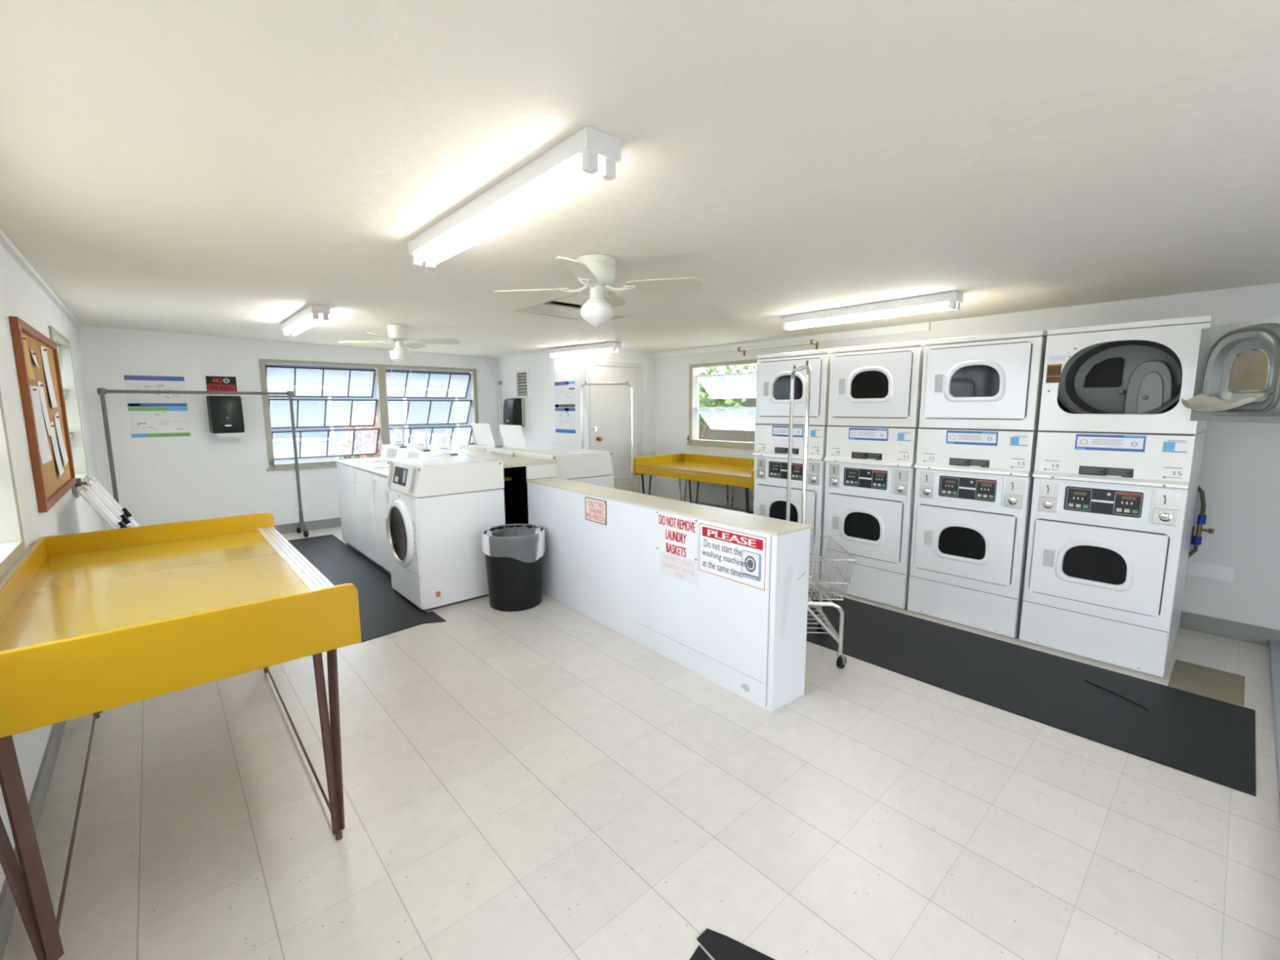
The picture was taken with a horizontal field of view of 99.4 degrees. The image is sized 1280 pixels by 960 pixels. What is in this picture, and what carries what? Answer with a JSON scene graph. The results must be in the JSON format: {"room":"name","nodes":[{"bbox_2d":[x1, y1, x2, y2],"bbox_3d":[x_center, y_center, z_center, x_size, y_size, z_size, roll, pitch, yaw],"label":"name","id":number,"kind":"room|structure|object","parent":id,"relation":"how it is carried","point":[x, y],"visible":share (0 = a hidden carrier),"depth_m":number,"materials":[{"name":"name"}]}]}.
{"room":"laundry","nodes":[
{"label":"laundry","id":0,"kind":"room"},
{"bbox_2d":[0,244,105,893],"bbox_3d":[-2.351,0.101,1.850,0.160,2.360,9.650,-7,10,-41],"label":"wall","id":1,"kind":"structure","parent":0,"point":[21,297],"depth_m":2.62,"materials":[{"name":"paint"}]},
{"bbox_2d":[0,390,32,590],"bbox_3d":[-2.018,-0.160,1.447,0.311,1.162,1.940,-7,10,-41],"label":"window","id":2,"kind":"structure","parent":1,"relation":"in","point":[13,552],"depth_m":2.18,"materials":[{"name":"white glass"}]},
{"bbox_2d":[0,720,66,959],"bbox_3d":[-2.283,1.211,2.057,0.012,0.105,9.650,-7,10,-41],"label":"baseboard","id":3,"kind":"structure","parent":1,"relation":"attached to","point":[37,797],"depth_m":2.03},
{"bbox_2d":[0,228,82,329],"bbox_3d":[-2.284,-1.028,1.763,0.030,0.031,9.650,-7,10,-41],"label":"trim","id":4,"kind":"structure","parent":1,"relation":"attached to","point":[5,242],"depth_m":3.17,"materials":[{"name":"paint"}]},
{"bbox_2d":[8,315,75,512],"bbox_3d":[-3.438,-0.375,3.155,0.030,0.945,1.420,-7,10,-41],"label":"cork board","id":5,"kind":"object","parent":1,"relation":"attached to","point":[51,487],"visible":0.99,"depth_m":2.96,"materials":[{"name":"brown wood"}]},
{"bbox_2d":[22,334,35,379],"bbox_3d":[-3.082,-0.619,2.728,0.014,0.220,0.220,-7,10,-41],"label":"paper","id":6,"kind":"object","parent":5,"relation":"attached to","point":[30,372],"visible":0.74,"depth_m":2.76,"materials":[{"name":"brown paper"}]},
{"bbox_2d":[30,385,52,464],"bbox_3d":[-3.147,-0.292,2.847,0.014,0.400,0.360,-7,10,-41],"label":"paper","id":7,"kind":"object","parent":5,"relation":"attached to","point":[44,448],"visible":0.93,"depth_m":2.86,"materials":[{"name":"white paper"}]},
{"bbox_2d":[37,380,53,435],"bbox_3d":[-3.330,-0.398,3.039,0.014,0.306,0.190,-7,10,-41],"label":"paper","id":8,"kind":"object","parent":5,"relation":"attached to","point":[41,385],"visible":1,"depth_m":3.04,"materials":[{"name":"white paper"}]},
{"bbox_2d":[40,345,57,407],"bbox_3d":[-3.566,-0.620,3.274,0.014,0.368,0.252,-7,10,-41],"label":"paper","id":9,"kind":"object","parent":5,"relation":"attached to","point":[43,349],"visible":1,"depth_m":3.28,"materials":[{"name":"white paper"}]},
{"bbox_2d":[50,421,63,475],"bbox_3d":[-3.474,-0.186,3.230,0.014,0.323,0.221,-7,10,-41],"label":"paper","id":10,"kind":"object","parent":5,"relation":"attached to","point":[60,468],"visible":0.95,"depth_m":3.24,"materials":[{"name":"white paper"}]},
{"bbox_2d":[53,412,68,466],"bbox_3d":[-3.664,-0.259,3.435,0.014,0.341,0.252,-7,10,-41],"label":"paper","id":11,"kind":"object","parent":5,"relation":"attached to","point":[63,450],"visible":1,"depth_m":3.44,"materials":[{"name":"white paper"}]},
{"bbox_2d":[48,325,92,497],"bbox_3d":[-4.339,-0.505,4.085,0.224,1.162,1.160,-7,10,-41],"label":"window","id":12,"kind":"structure","parent":1,"relation":"in","point":[63,344],"depth_m":4.44,"materials":[{"name":"grey"}]},
{"bbox_2d":[78,325,499,529],"bbox_3d":[-3.902,-0.583,6.998,4.770,2.360,0.160,-7,10,-41],"label":"wall","id":13,"kind":"structure","parent":0,"point":[202,474],"depth_m":6.04,"materials":[{"name":"paint"}]},
{"bbox_2d":[124,375,190,437],"bbox_3d":[-5.119,-0.780,5.765,0.475,0.641,0.003,-7,10,-41],"label":"poster","id":14,"kind":"object","parent":13,"relation":"attached to","point":[150,415],"visible":0.94,"depth_m":5.76,"materials":[{"name":"white paper"}]},
{"bbox_2d":[138,382,182,429],"bbox_3d":[-5.127,-0.782,5.756,0.375,0.496,0.001,-7,10,-41],"label":"print","id":15,"kind":"object","parent":14,"relation":"attached to","point":[156,411],"depth_m":5.78,"materials":[{"name":"white"}]},
{"bbox_2d":[205,376,237,391],"bbox_3d":[-4.703,-1.077,6.099,0.270,0.173,0.005,-7,10,-41],"label":"no smoking sign","id":16,"kind":"object","parent":13,"relation":"attached to","point":[213,383],"visible":0.99,"depth_m":6.10,"materials":[{"name":"black plastic"}]},
{"bbox_2d":[206,395,244,437],"bbox_3d":[-4.632,-0.712,6.077,0.304,0.455,0.204,-7,10,-41],"label":"paper towel dispenser","id":17,"kind":"object","parent":13,"relation":"attached to","point":[225,414],"visible":1,"depth_m":6.01,"materials":[{"name":"black"}]},
{"bbox_2d":[215,432,241,437],"bbox_3d":[-4.599,-0.509,6.068,0.240,0.055,0.020,-7,10,-41],"label":"paper towel","id":18,"kind":"object","parent":17,"relation":"hanging from","point":[219,434],"depth_m":6.06,"materials":[{"name":"white paper"}]},
{"bbox_2d":[274,517,341,533],"bbox_3d":[-3.837,0.537,7.087,4.460,0.115,0.012,-7,10,-41],"label":"baseboard","id":19,"kind":"structure","parent":13,"relation":"attached to","point":[331,522],"depth_m":6.83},
{"bbox_2d":[258,358,479,471],"bbox_3d":[-3.494,-0.889,7.342,2.730,1.312,0.345,-7,10,-41],"label":"window","id":20,"kind":"structure","parent":13,"relation":"in","point":[381,402],"depth_m":7.18,"materials":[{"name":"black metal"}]},
{"bbox_2d":[478,356,502,447],"bbox_3d":[-2.245,-0.723,8.275,0.330,2.246,0.060,-2,8,-14],"label":"conduit","id":21,"kind":"object","parent":13,"relation":"attached to","point":[500,383],"visible":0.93,"depth_m":8.23,"materials":[{"name":"paint"}]},
{"bbox_2d":[496,351,595,449],"bbox_3d":[-1.361,-0.675,7.614,0.150,2.360,2.300,-7,10,-41],"label":"wall","id":22,"kind":"structure","parent":0,"point":[539,430],"depth_m":7.36,"materials":[{"name":"paint"}]},
{"bbox_2d":[502,397,524,426],"bbox_3d":[-1.827,-0.958,7.833,0.204,0.455,0.304,-7,10,-41],"label":"paper towel dispenser","id":23,"kind":"object","parent":22,"relation":"attached to","point":[513,413],"visible":0.89,"depth_m":7.74,"materials":[{"name":"black"}]},
{"bbox_2d":[515,369,528,397],"bbox_3d":[-1.683,-1.374,7.759,0.012,0.370,0.340,-7,10,-41],"label":"air vent","id":24,"kind":"object","parent":22,"relation":"in","point":[522,376],"visible":1,"depth_m":7.75,"materials":[{"name":"white metal"}]},
{"bbox_2d":[554,381,575,433],"bbox_3d":[-0.972,-0.940,7.023,0.003,0.660,0.460,-7,10,-41],"label":"poster","id":25,"kind":"object","parent":22,"relation":"attached to","point":[565,401],"visible":1,"depth_m":7.01,"materials":[{"name":"white paper"}]},
{"bbox_2d":[595,348,655,496],"bbox_3d":[-0.212,-0.624,7.202,1.010,2.360,0.150,-7,10,-41],"label":"wall","id":26,"kind":"structure","parent":0,"point":[647,359],"depth_m":7.33,"materials":[{"name":"paint"}]},
{"bbox_2d":[588,360,643,493],"bbox_3d":[-0.275,-0.462,7.015,0.870,2.090,0.074,-7,10,-41],"label":"door","id":27,"kind":"structure","parent":26,"relation":"in","point":[610,406],"depth_m":7.01,"materials":[{"name":"paint"}]},
{"bbox_2d":[0,0,1279,358],"bbox_3d":[-0.201,-1.322,3.603,6.020,0.206,10.050,-7,10,-41],"label":"ceiling","id":28,"kind":"structure","parent":0,"point":[222,168],"depth_m":1.71,"materials":[{"name":"paint"}]},
{"bbox_2d":[280,304,329,336],"bbox_3d":[-2.900,-1.359,4.676,0.125,0.107,1.300,-7,10,-41],"label":"fluorescent light","id":29,"kind":"object","parent":28,"relation":"attached to","point":[312,315],"visible":1,"depth_m":4.45,"materials":[{"name":"white"}]},
{"bbox_2d":[337,324,459,379],"bbox_3d":[-2.310,-1.224,5.225,0.855,0.500,0.855,7,10,43],"label":"ceiling fan","id":30,"kind":"object","parent":28,"relation":"hanging from","point":[398,334],"visible":1,"depth_m":5.17,"materials":[{"name":"white"}]},
{"bbox_2d":[407,125,621,268],"bbox_3d":[-0.586,-1.025,2.118,0.125,0.107,1.450,-7,10,-41],"label":"fluorescent light","id":31,"kind":"object","parent":28,"relation":"attached to","point":[588,157],"visible":1,"depth_m":1.85,"materials":[{"name":"white"}]},
{"bbox_2d":[546,342,622,358],"bbox_3d":[-0.701,-1.578,6.616,1.160,0.107,0.125,6,10,39],"label":"fluorescent light","id":32,"kind":"object","parent":28,"relation":"attached to","point":[603,348],"visible":0.97,"depth_m":6.52,"materials":[{"name":"white"}]},
{"bbox_2d":[511,293,662,319],"bbox_3d":[-0.409,-1.432,4.315,0.890,0.160,0.940,-7,10,-41],"label":"attic hatch","id":33,"kind":"object","parent":28,"relation":"attached to","point":[545,308],"visible":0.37,"depth_m":4.29,"materials":[{"name":"beige"}]},
{"bbox_2d":[493,253,703,355],"bbox_3d":[-0.231,-0.921,2.905,0.855,0.500,0.855,-6,9,-36],"label":"ceiling fan","id":34,"kind":"object","parent":28,"relation":"hanging from","point":[597,272],"visible":1,"depth_m":2.83,"materials":[{"name":"white"}]},
{"bbox_2d":[780,290,963,330],"bbox_3d":[1.671,-1.254,4.089,0.125,0.107,1.340,-7,10,-41],"label":"fluorescent light","id":35,"kind":"object","parent":28,"relation":"attached to","point":[950,300],"visible":1,"depth_m":3.96,"materials":[{"name":"white"}]},
{"bbox_2d":[2,526,1279,959],"bbox_3d":[-0.226,1.052,3.959,6.020,0.100,9.950,-7,10,-41],"label":"floor","id":36,"kind":"structure","parent":0,"point":[542,781],"depth_m":2.01,"materials":[{"name":"tile"}]},
{"bbox_2d":[78,485,127,528],"bbox_3d":[-3.225,0.536,3.561,0.535,1.029,0.284,-7,10,-41],"label":"folding chair","id":37,"kind":"object","parent":36,"relation":"on","point":[94,502],"visible":0.4,"depth_m":3.33,"materials":[{"name":"white plastic"}]},
{"bbox_2d":[83,480,133,527],"bbox_3d":[-3.438,0.505,3.798,0.535,1.029,0.284,-7,10,-41],"label":"folding chair","id":38,"kind":"object","parent":36,"relation":"on","point":[92,487],"visible":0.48,"depth_m":3.63,"materials":[{"name":"white plastic"}]},
{"bbox_2d":[87,476,140,526],"bbox_3d":[-3.652,0.474,4.034,0.535,1.029,0.284,-7,10,-41],"label":"folding chair","id":39,"kind":"object","parent":36,"relation":"on","point":[95,482],"visible":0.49,"depth_m":3.88,"materials":[{"name":"white plastic"}]},
{"bbox_2d":[0,512,361,959],"bbox_3d":[-1.905,0.768,2.279,0.925,0.920,1.761,-7,10,-41],"label":"folding table","id":40,"kind":"object","parent":36,"relation":"on","point":[95,622],"visible":0.99,"depth_m":1.78,"materials":[{"name":"yellow metal"}]},
{"bbox_2d":[97,387,308,537],"bbox_3d":[-4.664,-0.116,5.926,1.657,1.724,0.365,-7,10,-41],"label":"rack","id":41,"kind":"object","parent":36,"relation":"on","point":[101,391],"visible":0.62,"depth_m":5.75,"materials":[{"name":"grey"}]},
{"bbox_2d":[287,533,446,642],"bbox_3d":[-2.767,0.861,5.045,0.620,0.006,3.580,-7,10,-41],"label":"rubber mat","id":42,"kind":"object","parent":36,"relation":"on","point":[384,611],"visible":0.64,"depth_m":4.68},
{"bbox_2d":[335,444,414,555],"bbox_3d":[-2.889,0.176,6.009,0.664,1.110,0.654,-7,10,-41],"label":"washer","id":43,"kind":"object","parent":36,"relation":"on","point":[388,452],"visible":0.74,"depth_m":5.82,"materials":[{"name":"white metal"}]},
{"bbox_2d":[392,428,404,446],"bbox_3d":[-2.685,-0.475,6.040,0.170,0.200,0.060,4,9,28],"label":"card stand","id":44,"kind":"object","parent":43,"relation":"on","point":[398,433],"visible":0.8,"depth_m":6.03,"materials":[{"name":"clear plastic"}]},
{"bbox_2d":[351,447,437,568],"bbox_3d":[-2.449,0.240,5.521,0.664,1.110,0.654,-7,10,-41],"label":"washer","id":45,"kind":"object","parent":36,"relation":"on","point":[362,473],"visible":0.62,"depth_m":5.32,"materials":[{"name":"white metal"}]},
{"bbox_2d":[414,430,427,449],"bbox_3d":[-2.232,-0.410,5.537,0.170,0.200,0.060,4,9,28],"label":"card stand","id":46,"kind":"object","parent":45,"relation":"on","point":[420,437],"visible":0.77,"depth_m":5.54,"materials":[{"name":"paper"}]},
{"bbox_2d":[372,450,469,573],"bbox_3d":[-2.009,0.304,5.033,0.664,1.110,0.654,-7,10,-41],"label":"washer","id":47,"kind":"object","parent":36,"relation":"on","point":[380,476],"visible":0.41,"depth_m":4.93,"materials":[{"name":"white metal"}]},
{"bbox_2d":[435,431,452,454],"bbox_3d":[-1.808,-0.342,5.022,0.170,0.200,0.060,4,9,28],"label":"card stand","id":48,"kind":"object","parent":47,"relation":"on","point":[443,441],"visible":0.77,"depth_m":5.01,"materials":[{"name":"clear plastic"}]},
{"bbox_2d":[384,454,505,611],"bbox_3d":[-1.604,0.387,4.442,0.752,1.100,0.688,-7,10,-41],"label":"washer","id":49,"kind":"object","parent":36,"relation":"on","point":[439,508],"visible":0.98,"depth_m":4.17,"materials":[{"name":"white metal"}]},
{"bbox_2d":[382,443,557,525],"bbox_3d":[-2.012,0.200,5.842,0.510,1.100,3.320,-7,10,-41],"label":"bulkhead","id":50,"kind":"object","parent":36,"relation":"on","point":[517,469],"visible":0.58,"depth_m":5.21,"materials":[{"name":"white paint"}]},
{"bbox_2d":[382,443,557,467],"bbox_3d":[-2.014,-0.293,5.776,0.510,0.025,3.320,-7,10,-41],"label":"shelf","id":51,"kind":"object","parent":50,"relation":"attached to","point":[510,460],"depth_m":4.95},
{"bbox_2d":[458,422,495,451],"bbox_3d":[-1.655,0.007,6.369,0.664,1.341,0.654,-7,10,-41],"label":"washer","id":52,"kind":"object","parent":36,"relation":"on","point":[483,434],"visible":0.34,"depth_m":6.15,"materials":[{"name":"white metal"}]},
{"bbox_2d":[485,424,527,454],"bbox_3d":[-1.201,0.073,5.867,0.664,1.341,0.654,-7,10,-41],"label":"washer","id":53,"kind":"object","parent":36,"relation":"on","point":[513,436],"visible":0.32,"depth_m":5.65,"materials":[{"name":"white metal"}]},
{"bbox_2d":[481,524,545,611],"bbox_3d":[-0.978,0.675,4.227,0.482,0.582,0.483,-7,10,-41],"label":"trash can","id":54,"kind":"object","parent":36,"relation":"on","point":[513,553],"visible":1,"depth_m":4.06,"materials":[{"name":"black plastic"}]},
{"bbox_2d":[513,447,613,488],"bbox_3d":[-0.725,0.260,5.361,0.752,1.100,0.688,-7,10,-41],"label":"washer","id":55,"kind":"object","parent":36,"relation":"on","point":[594,467],"visible":0.32,"depth_m":5.08,"materials":[{"name":"white metal"}]},
{"bbox_2d":[580,381,633,492],"bbox_3d":[-0.374,-0.211,6.195,0.591,1.810,0.520,0,8,0],"label":"cart","id":56,"kind":"object","parent":36,"relation":"on","point":[585,384],"visible":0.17,"depth_m":6.14,"materials":[{"name":"silver metal"}]},
{"bbox_2d":[613,479,632,491],"bbox_3d":[-0.373,0.149,6.237,0.586,0.253,0.508,0,8,0],"label":"basket","id":57,"kind":"object","parent":56,"relation":"on","point":[617,485],"depth_m":6.25,"materials":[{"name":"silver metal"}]},
{"bbox_2d":[633,453,754,514],"bbox_3d":[0.829,0.232,6.210,0.865,0.920,1.750,-7,10,-41],"label":"folding table","id":58,"kind":"object","parent":36,"relation":"on","point":[731,471],"visible":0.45,"depth_m":6.26,"materials":[{"name":"yellow wood"}]},
{"bbox_2d":[689,945,711,959],"bbox_3d":[0.345,1.362,1.234,0.091,0.004,0.710,-6,10,-37],"label":"rubber mat","id":59,"kind":"object","parent":36,"relation":"on","point":[699,954],"visible":1,"depth_m":1.51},
{"bbox_2d":[674,479,754,513],"bbox_3d":[0.839,0.356,6.242,0.446,0.663,0.940,-7,10,-41],"label":"wire cart","id":60,"kind":"object","parent":36,"relation":"on","point":[730,508],"visible":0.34,"depth_m":6.25,"materials":[{"name":"grey"}]},
{"bbox_2d":[697,928,775,959],"bbox_3d":[0.495,1.341,1.376,0.350,0.008,0.715,-7,10,-41],"label":"rubber mat","id":61,"kind":"object","parent":36,"relation":"on","point":[719,946],"visible":1,"depth_m":1.52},
{"bbox_2d":[752,348,831,586],"bbox_3d":[1.614,-0.143,5.015,0.984,1.975,0.684,-7,10,-41],"label":"dryer","id":62,"kind":"object","parent":36,"relation":"on","point":[774,371],"visible":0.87,"depth_m":4.63,"materials":[{"name":"white metal"}]},
{"bbox_2d":[786,360,857,668],"bbox_3d":[0.978,0.190,3.315,0.520,1.772,0.590,0,8,5],"label":"cart","id":63,"kind":"object","parent":36,"relation":"on","point":[841,662],"visible":0.44,"depth_m":3.15,"materials":[{"name":"silver metal"}]},
{"bbox_2d":[806,606,838,636],"bbox_3d":[0.962,0.870,3.406,0.428,0.007,0.500,0,8,5],"label":"shelf","id":64,"kind":"object","parent":63,"relation":"attached to","point":[832,634],"depth_m":3.32,"materials":[{"name":"silver metal"}]},
{"bbox_2d":[808,535,857,600],"bbox_3d":[0.985,0.530,3.358,0.508,0.253,0.586,0,8,5],"label":"basket","id":65,"kind":"object","parent":63,"relation":"on","point":[814,577],"depth_m":3.23,"materials":[{"name":"silver metal"}]},
{"bbox_2d":[821,340,927,609],"bbox_3d":[2.087,-0.074,4.491,0.984,1.975,0.684,-7,10,-41],"label":"dryer","id":66,"kind":"object","parent":36,"relation":"on","point":[875,390],"visible":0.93,"depth_m":4.13,"materials":[{"name":"white metal"}]},
{"bbox_2d":[852,453,880,458],"bbox_3d":[1.739,-0.186,4.166,0.001,0.030,0.228,-7,10,-41],"label":"print","id":67,"kind":"object","parent":66,"relation":"attached to","point":[855,455],"depth_m":4.17,"materials":[{"name":"grey"}]},
{"bbox_2d":[851,431,884,436],"bbox_3d":[1.736,-0.351,4.146,0.001,0.032,0.254,-7,10,-41],"label":"print","id":68,"kind":"object","parent":66,"relation":"attached to","point":[853,433],"depth_m":4.14,"materials":[{"name":"white"}]},
{"bbox_2d":[897,431,911,441],"bbox_3d":[1.920,-0.316,3.944,0.001,0.065,0.096,-7,10,-41],"label":"print","id":69,"kind":"object","parent":66,"relation":"attached to","point":[901,436],"depth_m":3.94,"materials":[{"name":"blue"}]},
{"bbox_2d":[906,329,1048,639],"bbox_3d":[2.557,-0.006,3.970,0.984,1.975,0.684,-7,10,-41],"label":"dryer","id":70,"kind":"object","parent":36,"relation":"on","point":[981,395],"visible":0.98,"depth_m":3.62,"materials":[{"name":"white metal"}]},
{"bbox_2d":[950,458,988,466],"bbox_3d":[2.209,-0.118,3.644,0.001,0.030,0.228,-7,10,-41],"label":"print","id":71,"kind":"object","parent":70,"relation":"attached to","point":[953,462],"depth_m":3.64,"materials":[{"name":"grey"}]},
{"bbox_2d":[949,435,991,440],"bbox_3d":[2.207,-0.282,3.624,0.001,0.032,0.254,-7,10,-41],"label":"print","id":72,"kind":"object","parent":70,"relation":"attached to","point":[952,437],"depth_m":3.62,"materials":[{"name":"white"}]},
{"bbox_2d":[1009,435,1027,446],"bbox_3d":[2.391,-0.248,3.422,0.001,0.065,0.096,-7,10,-41],"label":"print","id":73,"kind":"object","parent":70,"relation":"attached to","point":[1015,440],"depth_m":3.42,"materials":[{"name":"blue"}]},
{"bbox_2d":[806,588,1256,796],"bbox_3d":[1.487,1.008,3.802,0.945,0.015,3.757,-7,10,-41],"label":"rubber mat","id":74,"kind":"object","parent":36,"relation":"on","point":[1204,737],"depth_m":2.89,"materials":[{"name":"rubber"}]},
{"bbox_2d":[1018,315,1279,678],"bbox_3d":[2.962,0.102,3.159,1.470,1.972,1.032,-7,10,-41],"label":"dryer","id":75,"kind":"object","parent":36,"relation":"on","point":[1126,408],"visible":1,"depth_m":3.12,"materials":[{"name":"white metal"}]},
{"bbox_2d":[1046,364,1060,377],"bbox_3d":[2.489,-0.659,3.261,0.001,0.073,0.070,-7,10,-41],"label":"print","id":76,"kind":"object","parent":75,"relation":"attached to","point":[1052,370],"depth_m":3.26,"materials":[{"name":"orange"}]},
{"bbox_2d":[1083,357,1124,387],"bbox_3d":[2.844,-0.656,3.326,0.021,0.177,0.178,-7,10,-41],"label":"grille","id":77,"kind":"object","parent":75,"relation":"attached to","point":[1098,372],"depth_m":3.32,"materials":[{"name":"black"}]},
{"bbox_2d":[1080,466,1132,475],"bbox_3d":[2.679,-0.050,3.123,0.001,0.030,0.228,-7,10,-41],"label":"print","id":78,"kind":"object","parent":75,"relation":"attached to","point":[1084,471],"depth_m":3.12,"materials":[{"name":"grey"}]},
{"bbox_2d":[1080,439,1137,446],"bbox_3d":[2.677,-0.214,3.103,0.001,0.032,0.254,-7,10,-41],"label":"print","id":79,"kind":"object","parent":75,"relation":"attached to","point":[1083,442],"depth_m":3.10,"materials":[{"name":"white"}]},
{"bbox_2d":[1162,441,1175,450],"bbox_3d":[2.845,-0.181,2.918,0.001,0.046,0.046,-7,10,-41],"label":"picture","id":80,"kind":"object","parent":75,"relation":"attached to","point":[1166,446],"depth_m":2.92,"materials":[{"name":"blue"}]},
{"bbox_2d":[1163,466,1182,478],"bbox_3d":[2.864,-0.037,2.918,0.001,0.061,0.074,-7,10,-41],"label":"print","id":81,"kind":"object","parent":75,"relation":"attached to","point":[1168,472],"depth_m":2.92,"materials":[{"name":"grey"}]},
{"bbox_2d":[1161,440,1186,453],"bbox_3d":[2.861,-0.180,2.901,0.001,0.065,0.096,-7,10,-41],"label":"print","id":82,"kind":"object","parent":75,"relation":"attached to","point":[1167,446],"depth_m":2.90,"materials":[{"name":"blue"}]},
{"bbox_2d":[1168,659,1244,706],"bbox_3d":[3.145,1.115,3.009,0.460,0.002,0.280,-7,10,-41],"label":"board","id":83,"kind":"object","parent":36,"relation":"on","point":[1217,684],"visible":1,"depth_m":3.00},
{"bbox_2d":[526,477,812,712],"bbox_3d":[-0.040,0.571,3.703,0.285,0.920,2.540,-6,10,-39],"label":"wall partition","id":84,"kind":"structure","parent":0,"point":[750,642],"depth_m":3.20,"materials":[{"name":"white"}]},
{"bbox_2d":[585,496,606,524],"bbox_3d":[-0.308,0.212,3.767,0.006,0.166,0.252,-6,10,-39],"label":"warning sign","id":85,"kind":"object","parent":84,"relation":"attached to","point":[595,508],"visible":1,"depth_m":3.76,"materials":[{"name":"beige"}]},
{"bbox_2d":[526,477,812,536],"bbox_3d":[-0.042,0.122,3.643,0.285,0.015,2.540,-6,10,-39],"label":"countertop","id":86,"kind":"structure","parent":84,"relation":"on","point":[766,525],"depth_m":3.23,"materials":[{"name":"laminate"}]},
{"bbox_2d":[656,511,697,561],"bbox_3d":[0.209,0.320,3.145,0.006,0.236,0.340,-6,10,-39],"label":"warning sign","id":87,"kind":"object","parent":84,"relation":"attached to","point":[677,535],"visible":1,"depth_m":3.13,"materials":[{"name":"white"}]},
{"bbox_2d":[659,550,697,586],"bbox_3d":[0.221,0.511,3.160,0.003,0.141,0.320,-6,10,-39],"label":"sign","id":88,"kind":"object","parent":84,"relation":"attached to","point":[677,567],"visible":1,"depth_m":3.15,"materials":[{"name":"white"}]},
{"bbox_2d":[697,521,768,592],"bbox_3d":[0.474,0.391,2.831,0.005,0.284,0.472,-6,10,-39],"label":"sign","id":89,"kind":"object","parent":84,"relation":"attached to","point":[739,557],"visible":1,"depth_m":2.81,"materials":[{"name":"white"}]},
{"bbox_2d":[741,550,761,581],"bbox_3d":[0.559,0.430,2.729,0.006,0.140,0.125,-7,10,-41],"label":"picture","id":90,"kind":"object","parent":89,"relation":"attached to","point":[751,560],"depth_m":2.73,"materials":[{"name":"grey"}]},
{"bbox_2d":[655,283,1279,630],"bbox_3d":[2.674,-0.322,4.872,0.160,2.360,7.500,-7,10,-41],"label":"wall","id":91,"kind":"structure","parent":0,"point":[1239,476],"depth_m":3.58,"materials":[{"name":"paint"}]},
{"bbox_2d":[686,359,757,449],"bbox_3d":[1.186,-0.908,6.566,0.447,1.022,1.380,-7,10,-41],"label":"window","id":92,"kind":"structure","parent":91,"relation":"in","point":[743,384],"depth_m":6.75,"materials":[{"name":"white"}]},
{"bbox_2d":[736,339,817,355],"bbox_3d":[1.472,-1.430,5.869,0.115,0.100,0.990,-7,10,-41],"label":"pipe","id":93,"kind":"object","parent":91,"relation":"attached to","point":[811,341],"visible":1,"depth_m":5.78,"materials":[{"name":"white metal"}]},
{"bbox_2d":[654,321,930,358],"bbox_3d":[1.370,-1.515,6.043,0.020,0.073,3.500,-7,10,-41],"label":"trim","id":94,"kind":"structure","parent":91,"relation":"attached to","point":[922,326],"depth_m":5.53,"materials":[{"name":"paint"}]},
{"bbox_2d":[1188,485,1213,557],"bbox_3d":[3.682,0.280,3.626,0.199,0.571,0.111,3,8,23],"label":"gas connection","id":95,"kind":"object","parent":91,"relation":"attached to","point":[1196,540],"visible":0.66,"depth_m":3.58,"materials":[{"name":"blue"}]},
{"bbox_2d":[1186,560,1235,582],"bbox_3d":[3.756,0.600,3.648,0.012,0.100,0.330,-7,10,-41],"label":"cover plate","id":96,"kind":"object","parent":91,"relation":"attached to","point":[1220,572],"visible":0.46,"depth_m":3.60,"materials":[{"name":"paint"}]},
{"bbox_2d":[1178,611,1279,646],"bbox_3d":[2.663,0.806,4.909,0.014,0.115,7.350,-7,10,-41],"label":"baseboard","id":97,"kind":"structure","parent":91,"relation":"attached to","point":[1243,632],"depth_m":3.56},
{"bbox_2d":[1268,640,1279,813],"bbox_3d":[3.336,1.261,1.743,3.245,0.050,1.685,-7,10,-41],"label":"trim","id":98,"kind":"structure","parent":91,"relation":"attached to","point":[1273,646],"depth_m":2.80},
{"label":"outside","id":99,"kind":"structure","parent":0,"visible":0},
{"bbox_3d":[-4.993,1.131,5.792,60.000,0.490,65.000,-7,10,-41],"label":"ground","id":100,"kind":"structure","parent":99,"visible":0},
{"bbox_2d":[331,404,380,460],"bbox_3d":[-4.684,-0.413,9.117,1.005,1.691,0.769,-7,10,-41],"label":"bush","id":101,"kind":"object","parent":100,"relation":"on","point":[357,450],"visible":0.41,"depth_m":8.99,"materials":[{"name":"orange plant"}]},
{"bbox_2d":[265,363,472,463],"bbox_3d":[-8.976,-2.020,12.882,23.000,3.900,6.600,-7,10,-41],"label":"neighbouring house","id":102,"kind":"structure","parent":100,"relation":"on","point":[308,381],"depth_m":11.84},
{"bbox_2d":[426,429,472,448],"bbox_3d":[-3.594,-0.364,10.507,1.647,1.237,1.060,-7,10,-41],"label":"bush","id":103,"kind":"object","parent":100,"relation":"on","point":[464,435],"visible":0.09,"depth_m":10.43,"materials":[{"name":"green plant"}]},
{"bbox_2d":[698,386,755,442],"bbox_3d":[2.457,-1.094,12.220,0.260,2.160,11.000,-7,10,-41],"label":"wall","id":104,"kind":"structure","parent":100,"relation":"on","point":[713,434],"depth_m":12.47,"materials":[{"name":"concrete"}]},
{"bbox_2d":[698,364,756,439],"bbox_3d":[0.625,-1.480,10.672,4.022,3.366,3.151,-7,10,-41],"label":"tree","id":105,"kind":"object","parent":100,"relation":"on","point":[704,402],"visible":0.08,"depth_m":10.37,"materials":[{"name":"green plant"}]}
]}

